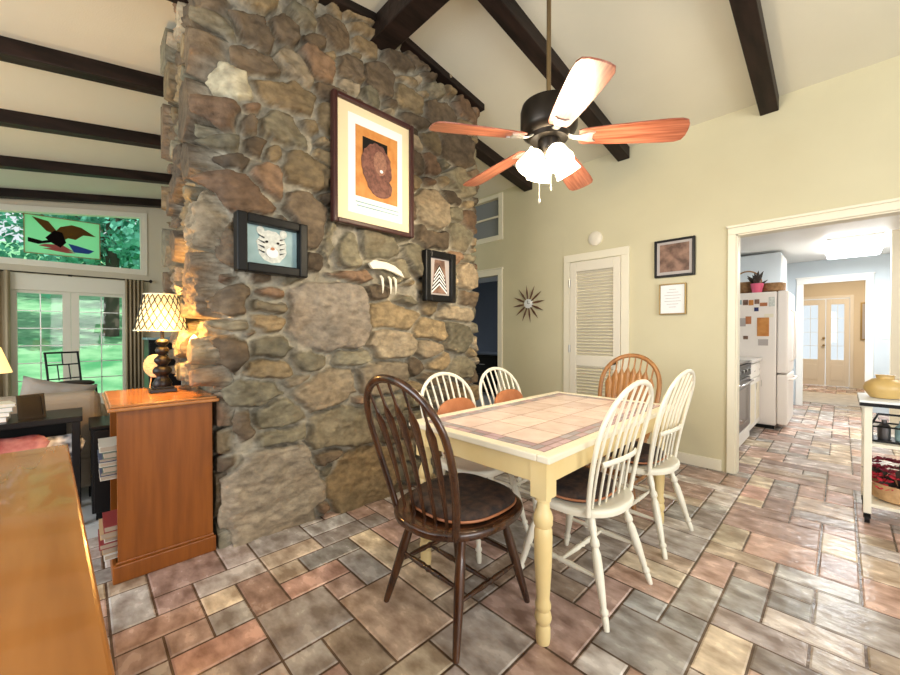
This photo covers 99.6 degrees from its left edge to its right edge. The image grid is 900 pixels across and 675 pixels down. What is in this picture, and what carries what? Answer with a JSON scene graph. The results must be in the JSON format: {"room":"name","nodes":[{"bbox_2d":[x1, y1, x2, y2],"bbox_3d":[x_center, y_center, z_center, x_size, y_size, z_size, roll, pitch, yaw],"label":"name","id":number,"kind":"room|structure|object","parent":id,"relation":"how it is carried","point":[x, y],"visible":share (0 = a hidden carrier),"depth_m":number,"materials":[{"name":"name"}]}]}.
{"room":"dining room","nodes":[
{"label":"dining room","id":0,"kind":"room"},
{"bbox_2d":[0,198,175,336],"bbox_3d":[-5.185,-0.640,6.207,7.200,3.600,0.140,-1,1,-44],"label":"wall","id":1,"kind":"structure","parent":0,"point":[157,218],"depth_m":6.22,"materials":[{"name":"beige paint"}]},
{"bbox_2d":[10,272,125,403],"bbox_3d":[-5.667,0.130,5.706,1.400,2.070,0.120,-1,1,-44],"label":"door","id":2,"kind":"structure","parent":1,"relation":"in","point":[70,288],"depth_m":5.65,"materials":[{"name":"beige wood"}]},
{"bbox_2d":[0,204,146,274],"bbox_3d":[-6.026,-1.525,5.342,2.770,1.017,0.120,-1,1,-44],"label":"window","id":3,"kind":"structure","parent":1,"relation":"in","point":[11,208],"depth_m":5.74,"materials":[{"name":"beige"}]},
{"bbox_2d":[23,213,99,259],"bbox_3d":[-5.671,-1.469,5.580,0.790,0.550,0.016,-1,1,-44],"label":"stained glass panel","id":4,"kind":"object","parent":3,"relation":"attached to","point":[47,235],"visible":1,"depth_m":5.56,"materials":[{"name":"green glass"}]},
{"bbox_2d":[0,269,152,282],"bbox_3d":[-5.701,-0.898,5.529,2.168,0.090,0.116,-1,1,-44],"label":"curtain rod","id":5,"kind":"object","parent":1,"relation":"attached to","point":[150,281],"visible":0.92,"depth_m":5.63,"materials":[{"name":"brown metal"}]},
{"bbox_2d":[0,270,10,396],"bbox_3d":[-6.161,0.117,5.029,0.458,2.050,0.102,-1,1,-44],"label":"curtain","id":6,"kind":"object","parent":5,"relation":"hanging from","point":[5,317],"visible":0.71,"depth_m":5.15,"materials":[{"name":"fabric"}]},
{"bbox_2d":[125,279,143,388],"bbox_3d":[-5.058,0.106,6.098,0.228,2.050,0.102,-1,1,-44],"label":"curtain","id":7,"kind":"object","parent":5,"relation":"hanging from","point":[134,344],"visible":0.74,"depth_m":6.07,"materials":[{"name":"fabric"}]},
{"bbox_2d":[160,0,479,548],"bbox_3d":[-0.873,-0.581,3.201,2.368,3.540,1.224,-1,1,-44],"label":"stone wall","id":8,"kind":"structure","parent":0,"point":[289,363],"depth_m":2.41,"materials":[{"name":"brown stone"}]},
{"bbox_2d":[233,210,307,278],"bbox_3d":[-1.030,-0.527,2.209,0.070,0.324,0.400,0,1,42],"label":"print","id":9,"kind":"object","parent":8,"relation":"attached to","point":[266,245],"visible":1,"depth_m":2.19,"materials":[{"name":"black wood"}]},
{"bbox_2d":[167,0,531,191],"bbox_3d":[-1.080,-1.942,2.806,5.780,0.466,0.120,-1,1,-44],"label":"beam","id":10,"kind":"structure","parent":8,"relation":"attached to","point":[484,153],"depth_m":4.32,"materials":[{"name":"brown wood"}]},
{"bbox_2d":[330,88,413,238],"bbox_3d":[-0.530,-1.188,2.702,0.665,0.855,0.050,-1,1,-44],"label":"print","id":11,"kind":"object","parent":8,"relation":"attached to","point":[372,150],"visible":1,"depth_m":2.67,"materials":[{"name":"beige paper"}]},
{"bbox_2d":[368,260,403,293],"bbox_3d":[-0.463,-0.436,2.780,0.306,0.230,0.038,-1,1,-44],"label":"ornament","id":12,"kind":"object","parent":8,"relation":"attached to","point":[374,264],"visible":1,"depth_m":2.77,"materials":[{"name":"beige ceramic"}]},
{"bbox_2d":[318,0,484,111],"bbox_3d":[-0.489,-2.221,2.851,2.135,0.214,0.135,-1,1,-44],"label":"trim","id":13,"kind":"structure","parent":8,"relation":"attached to","point":[443,77],"depth_m":3.04,"materials":[{"name":"brown wood"}]},
{"bbox_2d":[370,0,448,49],"bbox_3d":[1.219,-2.243,1.048,0.180,0.195,5.040,-1,1,-44],"label":"beam","id":14,"kind":"structure","parent":8,"relation":"attached to","point":[396,21],"depth_m":2.61,"materials":[{"name":"brown wood"}]},
{"bbox_2d":[422,249,455,302],"bbox_3d":[-0.086,-0.498,3.135,0.335,0.410,0.055,-1,1,-44],"label":"print","id":15,"kind":"object","parent":8,"relation":"attached to","point":[439,272],"visible":1,"depth_m":3.12,"materials":[{"name":"black wood"}]},
{"bbox_2d":[0,0,899,198],"bbox_3d":[-1.024,-2.131,2.747,5.980,0.650,10.800,-1,1,-44],"label":"ceiling","id":16,"kind":"structure","parent":0,"point":[671,58],"depth_m":2.87,"materials":[{"name":"paint"}]},
{"bbox_2d":[0,108,160,149],"bbox_3d":[-2.778,-2.044,4.557,5.780,0.638,0.120,-1,1,-44],"label":"beam","id":17,"kind":"structure","parent":16,"relation":"attached to","point":[8,118],"depth_m":3.68,"materials":[{"name":"brown wood"}]},
{"bbox_2d":[0,187,160,207],"bbox_3d":[-4.601,-2.062,6.439,5.780,0.638,0.120,-1,1,-44],"label":"beam","id":18,"kind":"structure","parent":16,"relation":"attached to","point":[6,193],"depth_m":5.55,"materials":[{"name":"brown wood"}]},
{"bbox_2d":[0,35,163,96],"bbox_3d":[-1.929,-2.036,3.681,5.780,0.638,0.120,-1,1,-44],"label":"beam","id":19,"kind":"structure","parent":16,"relation":"attached to","point":[14,51],"depth_m":2.82,"materials":[{"name":"brown wood"}]},
{"bbox_2d":[0,155,171,184],"bbox_3d":[-3.669,-2.053,5.476,5.780,0.638,0.120,-1,1,-44],"label":"beam","id":20,"kind":"structure","parent":16,"relation":"attached to","point":[6,162],"depth_m":4.62,"materials":[{"name":"brown wood"}]},
{"bbox_2d":[478,0,629,161],"bbox_3d":[-0.259,-2.012,1.958,5.780,0.624,0.120,-1,1,-44],"label":"ceiling beam","id":21,"kind":"structure","parent":16,"relation":"attached to","point":[508,14],"depth_m":2.79,"materials":[{"name":"brown wood"}]},
{"bbox_2d":[429,0,689,202],"bbox_3d":[0.552,-1.518,2.193,1.338,1.555,1.323,-1,1,-44],"label":"ceiling fan","id":22,"kind":"object","parent":16,"relation":"hanging from","point":[548,118],"visible":1,"depth_m":2.04,"materials":[{"name":"brown wood"}]},
{"bbox_2d":[729,0,778,115],"bbox_3d":[0.555,-2.004,1.118,5.780,0.624,0.120,-1,1,-44],"label":"ceiling beam","id":23,"kind":"structure","parent":16,"relation":"attached to","point":[748,16],"depth_m":2.61,"materials":[{"name":"brown wood"}]},
{"bbox_2d":[471,281,497,351],"bbox_3d":[1.117,-0.077,6.966,2.900,2.460,5.550,-1,1,-44],"label":"wall","id":24,"kind":"structure","parent":0,"point":[486,316],"depth_m":9.13,"materials":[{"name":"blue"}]},
{"bbox_2d":[81,384,899,674],"bbox_3d":[1.605,1.218,5.397,16.200,0.100,10.700,-1,1,-44],"label":"floor","id":25,"kind":"structure","parent":0,"point":[780,570],"depth_m":1.79,"materials":[{"name":"tile"}]},
{"bbox_2d":[0,348,12,373],"bbox_3d":[-3.934,0.639,3.226,0.300,1.100,0.300,-1,1,-44],"label":"floor lamp","id":26,"kind":"object","parent":25,"relation":"on","point":[5,367],"visible":0.68,"depth_m":3.25,"materials":[{"name":"beige fabric"}]},
{"bbox_2d":[0,407,82,504],"bbox_3d":[-2.962,0.850,2.081,1.370,0.700,0.400,-1,1,-44],"label":"console table","id":27,"kind":"object","parent":25,"relation":"on","point":[55,423],"visible":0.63,"depth_m":2.40,"materials":[{"name":"black paint"}]},
{"bbox_2d":[0,434,50,453],"bbox_3d":[-2.617,0.698,2.261,0.340,0.218,0.216,-1,1,-44],"label":"throw pillow","id":28,"kind":"object","parent":27,"relation":"on","point":[28,442],"visible":0.45,"depth_m":2.25,"materials":[{"name":"red fabric"}]},
{"bbox_2d":[16,393,46,420],"bbox_3d":[-2.589,0.424,2.343,0.079,0.149,0.120,0,1,26],"label":"photo frame","id":29,"kind":"object","parent":27,"relation":"on","point":[31,406],"visible":1,"depth_m":2.33,"materials":[{"name":"black paint"}]},
{"bbox_2d":[20,396,42,417],"bbox_3d":[-2.575,0.425,2.336,0.029,0.118,0.090,0,1,26],"label":"photo","id":30,"kind":"object","parent":29,"relation":"attached to","point":[30,406],"depth_m":2.33,"materials":[{"name":"black"}]},
{"bbox_2d":[46,433,85,460],"bbox_3d":[-2.466,0.707,2.408,0.180,0.183,0.220,0,1,40],"label":"folded throw","id":31,"kind":"object","parent":27,"relation":"on","point":[67,438],"visible":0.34,"depth_m":2.38,"materials":[{"name":"fabric"}]},
{"bbox_2d":[0,390,108,496],"bbox_3d":[-3.496,0.801,2.538,1.820,0.790,0.840,-1,1,-44],"label":"sofa","id":32,"kind":"object","parent":25,"relation":"on","point":[89,400],"visible":0.29,"depth_m":2.77,"materials":[{"name":"beige fabric"}]},
{"bbox_2d":[20,376,97,394],"bbox_3d":[-3.025,0.522,2.897,0.504,0.481,0.179,0,1,-42],"label":"throw pillow","id":33,"kind":"object","parent":32,"relation":"on","point":[30,385],"visible":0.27,"depth_m":2.86,"materials":[{"name":"fabric"}]},
{"bbox_2d":[0,444,114,674],"bbox_3d":[-0.921,0.815,0.538,2.050,0.800,0.637,1,1,43],"label":"sideboard","id":34,"kind":"object","parent":25,"relation":"on","point":[52,622],"visible":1,"depth_m":0.66,"materials":[{"name":"brown wood"}]},
{"bbox_2d":[43,351,97,391],"bbox_3d":[-4.874,0.680,4.910,0.434,0.988,0.404,0,1,16],"label":"bistro chair","id":35,"kind":"object","parent":25,"relation":"on","point":[80,381],"visible":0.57,"depth_m":4.91,"materials":[{"name":"black metal"}]},
{"bbox_2d":[88,415,110,519],"bbox_3d":[-2.293,0.884,2.734,0.440,0.620,0.415,-1,1,-44],"label":"storage cabinet","id":36,"kind":"object","parent":25,"relation":"on","point":[99,427],"visible":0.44,"depth_m":2.48,"materials":[{"name":"black paint"}]},
{"bbox_2d":[102,385,218,584],"bbox_3d":[-1.714,0.764,2.236,0.470,0.870,0.715,-1,1,-44],"label":"bookcase","id":37,"kind":"object","parent":25,"relation":"on","point":[161,493],"visible":0.8,"depth_m":1.99,"materials":[{"name":"brown wood"}]},
{"bbox_2d":[99,473,116,481],"bbox_3d":[-1.726,0.691,1.982,0.150,0.019,0.220,-1,1,-44],"label":"book","id":38,"kind":"object","parent":37,"relation":"on","point":[110,477],"visible":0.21,"depth_m":1.88,"materials":[{"name":"beige paper"}]},
{"bbox_2d":[99,468,116,476],"bbox_3d":[-1.727,0.671,1.982,0.150,0.018,0.220,-1,1,-44],"label":"book","id":39,"kind":"object","parent":38,"relation":"on","point":[100,469],"visible":0.23,"depth_m":1.88,"materials":[{"name":"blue paper"}]},
{"bbox_2d":[102,465,116,473],"bbox_3d":[-1.708,0.647,1.975,0.150,0.029,0.220,-1,1,-44],"label":"book","id":40,"kind":"object","parent":39,"relation":"on","point":[108,469],"visible":0.12,"depth_m":1.87,"materials":[{"name":"grey paper"}]},
{"bbox_2d":[99,460,116,467],"bbox_3d":[-1.721,0.622,1.971,0.150,0.019,0.220,-1,1,-44],"label":"book","id":41,"kind":"object","parent":40,"relation":"on","point":[111,463],"visible":0.2,"depth_m":1.86,"materials":[{"name":"beige paper"}]},
{"bbox_2d":[97,450,116,462],"bbox_3d":[-1.729,0.602,1.978,0.150,0.018,0.220,-1,1,-44],"label":"book","id":42,"kind":"object","parent":41,"relation":"on","point":[100,459],"visible":0.27,"depth_m":1.88,"materials":[{"name":"blue paper"}]},
{"bbox_2d":[102,451,116,459],"bbox_3d":[-1.707,0.577,1.975,0.150,0.029,0.220,-1,1,-44],"label":"book","id":43,"kind":"object","parent":42,"relation":"on","point":[113,454],"visible":0.16,"depth_m":1.87,"materials":[{"name":"grey paper"}]},
{"bbox_2d":[98,436,116,452],"bbox_3d":[-1.726,0.548,1.977,0.150,0.027,0.220,-1,1,-44],"label":"book","id":44,"kind":"object","parent":43,"relation":"on","point":[108,444],"visible":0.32,"depth_m":1.90,"materials":[{"name":"beige paper"}]},
{"bbox_2d":[103,551,117,560],"bbox_3d":[-1.708,1.078,1.982,0.150,0.025,0.220,-1,1,-44],"label":"book","id":45,"kind":"object","parent":37,"relation":"on","point":[112,555],"visible":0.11,"depth_m":1.87,"materials":[{"name":"grey paper"}]},
{"bbox_2d":[102,546,117,554],"bbox_3d":[-1.723,1.050,1.989,0.150,0.028,0.220,-1,1,-44],"label":"book","id":46,"kind":"object","parent":45,"relation":"on","point":[113,549],"visible":0.11,"depth_m":1.88,"materials":[{"name":"beige paper"}]},
{"bbox_2d":[98,529,117,550],"bbox_3d":[-1.723,1.023,1.974,0.150,0.025,0.220,-1,1,-44],"label":"book","id":47,"kind":"object","parent":46,"relation":"on","point":[102,546],"visible":0.25,"depth_m":1.87,"materials":[{"name":"red paper"}]},
{"bbox_2d":[104,536,116,543],"bbox_3d":[-1.717,0.998,1.994,0.150,0.023,0.220,-1,1,-44],"label":"book","id":48,"kind":"object","parent":47,"relation":"on","point":[112,538],"visible":0.11,"depth_m":1.88,"materials":[{"name":"grey paper"}]},
{"bbox_2d":[99,518,116,540],"bbox_3d":[-1.721,0.971,1.975,0.150,0.028,0.220,-1,1,-44],"label":"book","id":49,"kind":"object","parent":48,"relation":"on","point":[103,536],"visible":0.27,"depth_m":1.88,"materials":[{"name":"beige paper"}]},
{"bbox_2d":[102,509,116,533],"bbox_3d":[-1.710,0.942,1.984,0.150,0.029,0.220,-1,1,-44],"label":"book","id":50,"kind":"object","parent":49,"relation":"on","point":[109,519],"visible":0.27,"depth_m":1.92,"materials":[{"name":"red paper"}]},
{"bbox_2d":[143,354,157,387],"bbox_3d":[-1.889,0.217,2.454,0.150,0.222,0.064,0,1,1],"label":"ornament","id":51,"kind":"object","parent":37,"relation":"on","point":[149,364],"visible":0.41,"depth_m":2.42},
{"bbox_2d":[132,293,187,393],"bbox_3d":[-1.746,0.033,2.305,0.278,0.589,0.278,-1,1,-44],"label":"table lamp","id":52,"kind":"object","parent":37,"relation":"on","point":[160,312],"visible":0.94,"depth_m":2.25,"materials":[{"name":"beige fabric"}]},
{"bbox_2d":[142,337,181,387],"bbox_3d":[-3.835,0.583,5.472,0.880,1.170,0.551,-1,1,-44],"label":"picture frame","id":53,"kind":"object","parent":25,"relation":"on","point":[150,345],"visible":0.19,"depth_m":5.15,"materials":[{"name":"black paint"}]},
{"bbox_2d":[363,374,529,663],"bbox_3d":[-0.005,0.673,1.689,0.691,1.068,0.541,-1,1,-44],"label":"chair","id":54,"kind":"object","parent":25,"relation":"on","point":[415,522],"visible":0.96,"depth_m":1.53,"materials":[{"name":"brown wood"}]},
{"bbox_2d":[410,473,515,523],"bbox_3d":[0.052,0.727,1.749,0.444,0.058,0.444,-1,1,-44],"label":"seat cushion","id":55,"kind":"object","parent":54,"relation":"on","point":[482,499],"visible":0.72,"depth_m":1.66,"materials":[{"name":"brown leather"}]},
{"bbox_2d":[420,372,528,563],"bbox_3d":[0.132,0.717,2.364,0.489,0.968,0.553,-1,1,-44],"label":"chair","id":56,"kind":"object","parent":25,"relation":"on","point":[463,465],"visible":0.3,"depth_m":2.32,"materials":[{"name":"white wood"}]},
{"bbox_2d":[437,397,475,414],"bbox_3d":[0.058,0.569,2.439,0.370,0.357,0.089,-1,1,-44],"label":"cushion","id":57,"kind":"object","parent":56,"relation":"on","point":[455,404],"visible":0.33,"depth_m":2.42,"materials":[{"name":"orange fabric"}]},
{"bbox_2d":[473,352,497,393],"bbox_3d":[1.379,0.710,7.331,0.646,0.780,2.260,-1,1,-44],"label":"dresser","id":58,"kind":"object","parent":25,"relation":"on","point":[488,360],"visible":0.26,"depth_m":7.55,"materials":[{"name":"black paint"}]},
{"bbox_2d":[479,367,536,511],"bbox_3d":[0.527,0.713,2.747,0.489,0.968,0.553,-1,1,-44],"label":"chair","id":59,"kind":"object","parent":25,"relation":"on","point":[520,480],"visible":0.31,"depth_m":2.81,"materials":[{"name":"white wood"}]},
{"bbox_2d":[494,389,522,403],"bbox_3d":[0.453,0.566,2.822,0.370,0.357,0.089,-1,1,-44],"label":"cushion","id":60,"kind":"object","parent":59,"relation":"on","point":[509,394],"visible":0.27,"depth_m":2.80,"materials":[{"name":"orange fabric"}]},
{"bbox_2d":[409,391,671,646],"bbox_3d":[0.612,0.819,2.236,1.500,0.760,0.843,-1,1,-44],"label":"dining table","id":61,"kind":"object","parent":25,"relation":"on","point":[541,439],"visible":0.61,"depth_m":1.76,"materials":[{"name":"beige tile"}]},
{"bbox_2d":[515,379,653,632],"bbox_3d":[0.671,0.694,1.859,0.505,1.023,0.522,0,1,-42],"label":"chair","id":62,"kind":"object","parent":25,"relation":"on","point":[619,502],"visible":0.87,"depth_m":1.71,"materials":[{"name":"white wood"}]},
{"bbox_2d":[555,467,616,502],"bbox_3d":[0.627,0.726,1.910,0.394,0.058,0.364,0,1,-42],"label":"seat cushion","id":63,"kind":"object","parent":62,"relation":"on","point":[572,487],"visible":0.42,"depth_m":1.79,"materials":[{"name":"brown leather"}]},
{"bbox_2d":[583,353,661,514],"bbox_3d":[1.293,0.664,2.917,0.601,1.063,0.486,-1,1,-44],"label":"chair","id":64,"kind":"object","parent":25,"relation":"on","point":[614,385],"visible":0.33,"depth_m":3.05,"materials":[{"name":"brown wood"}]},
{"bbox_2d":[584,369,694,559],"bbox_3d":[1.193,0.689,2.360,0.505,1.023,0.522,0,1,-42],"label":"chair","id":65,"kind":"object","parent":25,"relation":"on","point":[670,464],"visible":0.84,"depth_m":2.21,"materials":[{"name":"white wood"}]},
{"bbox_2d":[603,441,665,464],"bbox_3d":[1.152,0.721,2.411,0.394,0.058,0.364,0,1,-42],"label":"seat cushion","id":66,"kind":"object","parent":65,"relation":"on","point":[643,459],"visible":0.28,"depth_m":2.29,"materials":[{"name":"brown leather"}]},
{"bbox_2d":[739,360,753,446],"bbox_3d":[2.925,0.702,4.245,0.900,0.875,0.655,-1,1,-44],"label":"oven","id":67,"kind":"object","parent":25,"relation":"on","point":[745,367],"visible":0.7,"depth_m":4.08,"materials":[{"name":"white paint"}]},
{"bbox_2d":[748,362,761,430],"bbox_3d":[3.529,0.734,4.851,0.800,0.880,0.625,-1,1,-44],"label":"base cabinet","id":68,"kind":"object","parent":25,"relation":"on","point":[755,367],"visible":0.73,"depth_m":4.62,"materials":[{"name":"white paint"}]},
{"bbox_2d":[740,356,761,363],"bbox_3d":[3.527,0.274,4.848,0.800,0.040,0.620,-1,1,-44],"label":"countertop","id":69,"kind":"structure","parent":68,"relation":"on","point":[752,359],"depth_m":4.62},
{"bbox_2d":[740,252,786,289],"bbox_3d":[4.759,-0.037,5.938,0.600,2.400,0.736,-1,1,-44],"label":"pantry cabinet","id":70,"kind":"object","parent":25,"relation":"on","point":[774,265],"visible":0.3,"depth_m":5.61,"materials":[{"name":"grey"}]},
{"bbox_2d":[740,290,797,428],"bbox_3d":[4.272,0.287,5.294,0.860,1.765,0.817,-1,1,-44],"label":"refrigerator","id":71,"kind":"object","parent":25,"relation":"on","point":[776,375],"visible":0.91,"depth_m":4.87,"materials":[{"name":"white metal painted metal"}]},
{"bbox_2d":[740,271,761,292],"bbox_3d":[4.114,-0.757,5.261,0.330,0.330,0.330,-1,1,-44],"label":"wicker basket","id":72,"kind":"object","parent":71,"relation":"on","point":[745,287],"visible":0.33,"depth_m":5.16,"materials":[{"name":"brown wicker"}]},
{"bbox_2d":[747,271,766,292],"bbox_3d":[4.050,-0.732,5.017,0.174,0.284,0.154,0,1,8],"label":"flower pot","id":73,"kind":"object","parent":71,"relation":"on","point":[756,286],"visible":0.98,"depth_m":4.98,"materials":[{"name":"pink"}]},
{"bbox_2d":[757,317,768,335],"bbox_3d":[4.042,-0.137,4.907,0.004,0.240,0.120,-1,1,-44],"label":"magnet","id":74,"kind":"object","parent":71,"relation":"attached to","point":[762,323],"visible":1,"depth_m":4.90},
{"bbox_2d":[762,282,785,291],"bbox_3d":[4.251,-0.650,5.005,0.270,0.120,0.270,-1,1,-44],"label":"round basket","id":75,"kind":"object","parent":71,"relation":"on","point":[775,286],"visible":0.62,"depth_m":4.90,"materials":[{"name":"wicker"}]},
{"bbox_2d":[803,391,861,406],"bbox_3d":[7.142,1.145,7.155,1.600,0.012,0.920,-1,1,-44],"label":"rug","id":76,"kind":"object","parent":25,"relation":"on","point":[813,397],"visible":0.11,"depth_m":7.10,"materials":[{"name":"beige fabric"}]},
{"bbox_2d":[857,392,899,522],"bbox_3d":[3.081,0.801,2.332,0.460,0.794,0.790,-1,1,-44],"label":"kitchen cart","id":77,"kind":"object","parent":25,"relation":"on","point":[867,402],"visible":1,"depth_m":2.44,"materials":[{"name":"white painted wood"},{"name":"black metal"}]},
{"bbox_2d":[860,456,899,505],"bbox_3d":[2.919,0.931,2.465,0.309,0.268,0.329,0,1,24],"label":"flower basket","id":78,"kind":"object","parent":77,"relation":"on","point":[885,486],"visible":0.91,"depth_m":2.46,"materials":[{"name":"wicker"}]},
{"bbox_2d":[862,432,899,449],"bbox_3d":[3.081,0.688,2.331,0.410,0.020,0.740,-1,1,-44],"label":"shelf","id":79,"kind":"object","parent":77,"relation":"attached to","point":[868,444],"depth_m":2.43,"materials":[{"name":"white wood"}]},
{"bbox_2d":[862,486,899,512],"bbox_3d":[3.081,1.078,2.335,0.410,0.020,0.740,-1,1,-44],"label":"shelf","id":80,"kind":"object","parent":77,"relation":"attached to","point":[875,502],"depth_m":2.43,"materials":[{"name":"white wood"}]},
{"bbox_2d":[863,374,899,398],"bbox_3d":[2.882,0.325,2.518,0.202,0.153,0.202,-1,1,-44],"label":"clay vase","id":81,"kind":"object","parent":77,"relation":"on","point":[883,386],"visible":1,"depth_m":2.48,"materials":[{"name":"yellow ceramic"}]},
{"bbox_2d":[872,413,899,444],"bbox_3d":[2.902,0.587,2.442,0.192,0.177,0.272,-1,1,-44],"label":"utensil caddy","id":82,"kind":"object","parent":77,"relation":"on","point":[874,437],"visible":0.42,"depth_m":2.47,"materials":[{"name":"black metal"}]},
{"bbox_2d":[877,419,890,439],"bbox_3d":[2.836,0.600,2.482,0.059,0.125,0.060,-1,1,-44],"label":"bottle","id":83,"kind":"object","parent":82,"relation":"in","point":[882,433],"visible":0.99,"depth_m":2.47,"materials":[{"name":"grey metal"}]},
{"bbox_2d":[470,55,899,471],"bbox_3d":[1.094,-0.476,4.816,0.120,3.300,10.800,-1,1,-44],"label":"wall","id":84,"kind":"structure","parent":0,"point":[832,143],"depth_m":3.52,"materials":[{"name":"paint"}]},
{"bbox_2d":[473,192,502,244],"bbox_3d":[0.404,-1.637,5.458,0.082,0.630,0.940,-1,1,-44],"label":"window","id":85,"kind":"structure","parent":84,"relation":"in","point":[489,225],"depth_m":5.32,"materials":[{"name":"beige"}]},
{"bbox_2d":[477,267,503,392],"bbox_3d":[0.378,0.109,5.450,0.034,2.117,0.954,-1,1,-44],"label":"trim","id":86,"kind":"structure","parent":84,"relation":"attached to","point":[498,271],"depth_m":5.13,"materials":[{"name":"beige wood"}]},
{"bbox_2d":[514,286,543,320],"bbox_3d":[0.993,-0.426,4.801,0.046,0.472,0.472,-1,1,-44],"label":"clock","id":87,"kind":"object","parent":84,"relation":"attached to","point":[528,303],"visible":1,"depth_m":4.79,"materials":[{"name":"brown wood"}]},
{"bbox_2d":[588,231,602,245],"bbox_3d":[1.595,-1.090,4.182,0.034,0.156,0.156,-1,1,-44],"label":"smoke detector","id":88,"kind":"object","parent":84,"relation":"attached to","point":[595,238],"visible":1,"depth_m":4.17,"materials":[{"name":"beige paint"}]},
{"bbox_2d":[563,246,629,396],"bbox_3d":[1.569,0.115,4.175,0.102,2.130,0.740,-1,1,-44],"label":"louvered closet door","id":89,"kind":"structure","parent":84,"relation":"in","point":[619,266],"depth_m":4.18,"materials":[{"name":"beige wood"}]},
{"bbox_2d":[659,282,686,314],"bbox_3d":[2.128,-0.367,3.632,0.040,0.295,0.230,-1,1,-44],"label":"framed certificate","id":90,"kind":"object","parent":84,"relation":"attached to","point":[672,297],"visible":1,"depth_m":3.62,"materials":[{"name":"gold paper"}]},
{"bbox_2d":[654,235,695,278],"bbox_3d":[2.136,-0.760,3.619,0.040,0.360,0.345,-1,1,-44],"label":"print","id":91,"kind":"object","parent":84,"relation":"attached to","point":[675,257],"visible":1,"depth_m":3.61,"materials":[{"name":"brown paper"}]},
{"bbox_2d":[666,449,721,470],"bbox_3d":[1.536,1.129,4.276,0.018,0.100,2.512,-1,1,-44],"label":"baseboard","id":92,"kind":"structure","parent":84,"relation":"attached to","point":[691,459],"depth_m":3.49,"materials":[{"name":"beige wood"}]},
{"bbox_2d":[726,197,899,473],"bbox_3d":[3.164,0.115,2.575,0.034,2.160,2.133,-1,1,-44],"label":"trim","id":93,"kind":"structure","parent":84,"relation":"attached to","point":[893,204],"depth_m":3.29,"materials":[{"name":"beige wood"}]},
{"bbox_2d":[478,215,899,282],"bbox_3d":[4.508,-1.331,7.420,8.420,0.080,9.600,-1,1,-44],"label":"ceiling","id":94,"kind":"structure","parent":0,"point":[801,245],"depth_m":4.91,"materials":[{"name":"white paint"}]},
{"bbox_2d":[824,232,887,259],"bbox_3d":[5.455,-1.219,5.136,1.260,0.100,0.540,-1,1,-44],"label":"kitchen ceiling light","id":95,"kind":"object","parent":94,"relation":"attached to","point":[869,244],"visible":1,"depth_m":4.87,"materials":[{"name":"white paint"}]},
{"bbox_2d":[804,280,865,388],"bbox_3d":[8.145,-0.078,7.071,3.700,2.460,4.020,-1,1,-44],"label":"wall","id":96,"kind":"structure","parent":0,"point":[856,288],"depth_m":8.55,"materials":[{"name":"beige paint"}]},
{"bbox_2d":[803,295,853,387],"bbox_3d":[8.767,0.084,8.915,0.102,2.100,0.960,-1,1,-44],"label":"door","id":97,"kind":"structure","parent":96,"relation":"in","point":[838,372],"depth_m":8.85,"materials":[{"name":"beige paint"}]},
{"bbox_2d":[860,302,864,339],"bbox_3d":[9.258,-0.360,8.384,0.030,0.840,0.280,-1,1,-44],"label":"picture","id":98,"kind":"object","parent":96,"relation":"attached to","point":[862,304],"visible":0.41,"depth_m":8.46,"materials":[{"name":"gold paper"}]},
{"bbox_2d":[862,304,864,338],"bbox_3d":[9.264,-0.360,8.389,0.015,0.780,0.220,-1,1,-44],"label":"print","id":99,"kind":"object","parent":98,"relation":"attached to","point":[863,305],"depth_m":8.45,"materials":[{"name":"grey"}]},
{"bbox_2d":[787,253,890,413],"bbox_3d":[6.773,-0.065,5.742,0.120,2.460,4.020,-1,1,-44],"label":"wall","id":100,"kind":"structure","parent":0,"point":[880,264],"depth_m":5.87,"materials":[{"name":"grey paint"}]},
{"bbox_2d":[795,272,875,412],"bbox_3d":[6.234,0.075,6.189,0.034,2.172,0.914,-1,1,-44],"label":"trim","id":101,"kind":"structure","parent":100,"relation":"attached to","point":[869,277],"depth_m":6.14,"materials":[{"name":"white paint"}]},
{"bbox_2d":[889,229,899,427],"bbox_3d":[6.013,-0.046,3.738,0.120,2.460,2.200,-1,1,-44],"label":"wall","id":102,"kind":"structure","parent":0,"point":[895,234],"depth_m":4.46,"materials":[{"name":"beige paint"}]},
{"label":"outside","id":103,"kind":"structure","parent":0,"visible":0},
{"bbox_2d":[0,241,127,395],"bbox_3d":[-19.625,-3.393,20.220,48.000,9.030,40.000,-1,1,-44],"label":"ground","id":104,"kind":"structure","parent":103,"point":[25,301],"depth_m":9.94,"materials":[{"name":"green plant"}]},
{"bbox_2d":[0,212,89,262],"bbox_3d":[-15.645,-4.775,12.384,6.814,7.230,6.536,0,1,-26],"label":"tree","id":105,"kind":"object","parent":104,"relation":"on","point":[9,222],"visible":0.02,"depth_m":13.33,"materials":[{"name":"brown plant"}]},
{"bbox_2d":[0,212,139,336],"bbox_3d":[-9.718,-3.097,10.767,5.148,6.391,5.405,0,1,-20],"label":"tree","id":106,"kind":"object","parent":104,"relation":"on","point":[120,244],"visible":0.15,"depth_m":10.06,"materials":[{"name":"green plant"}]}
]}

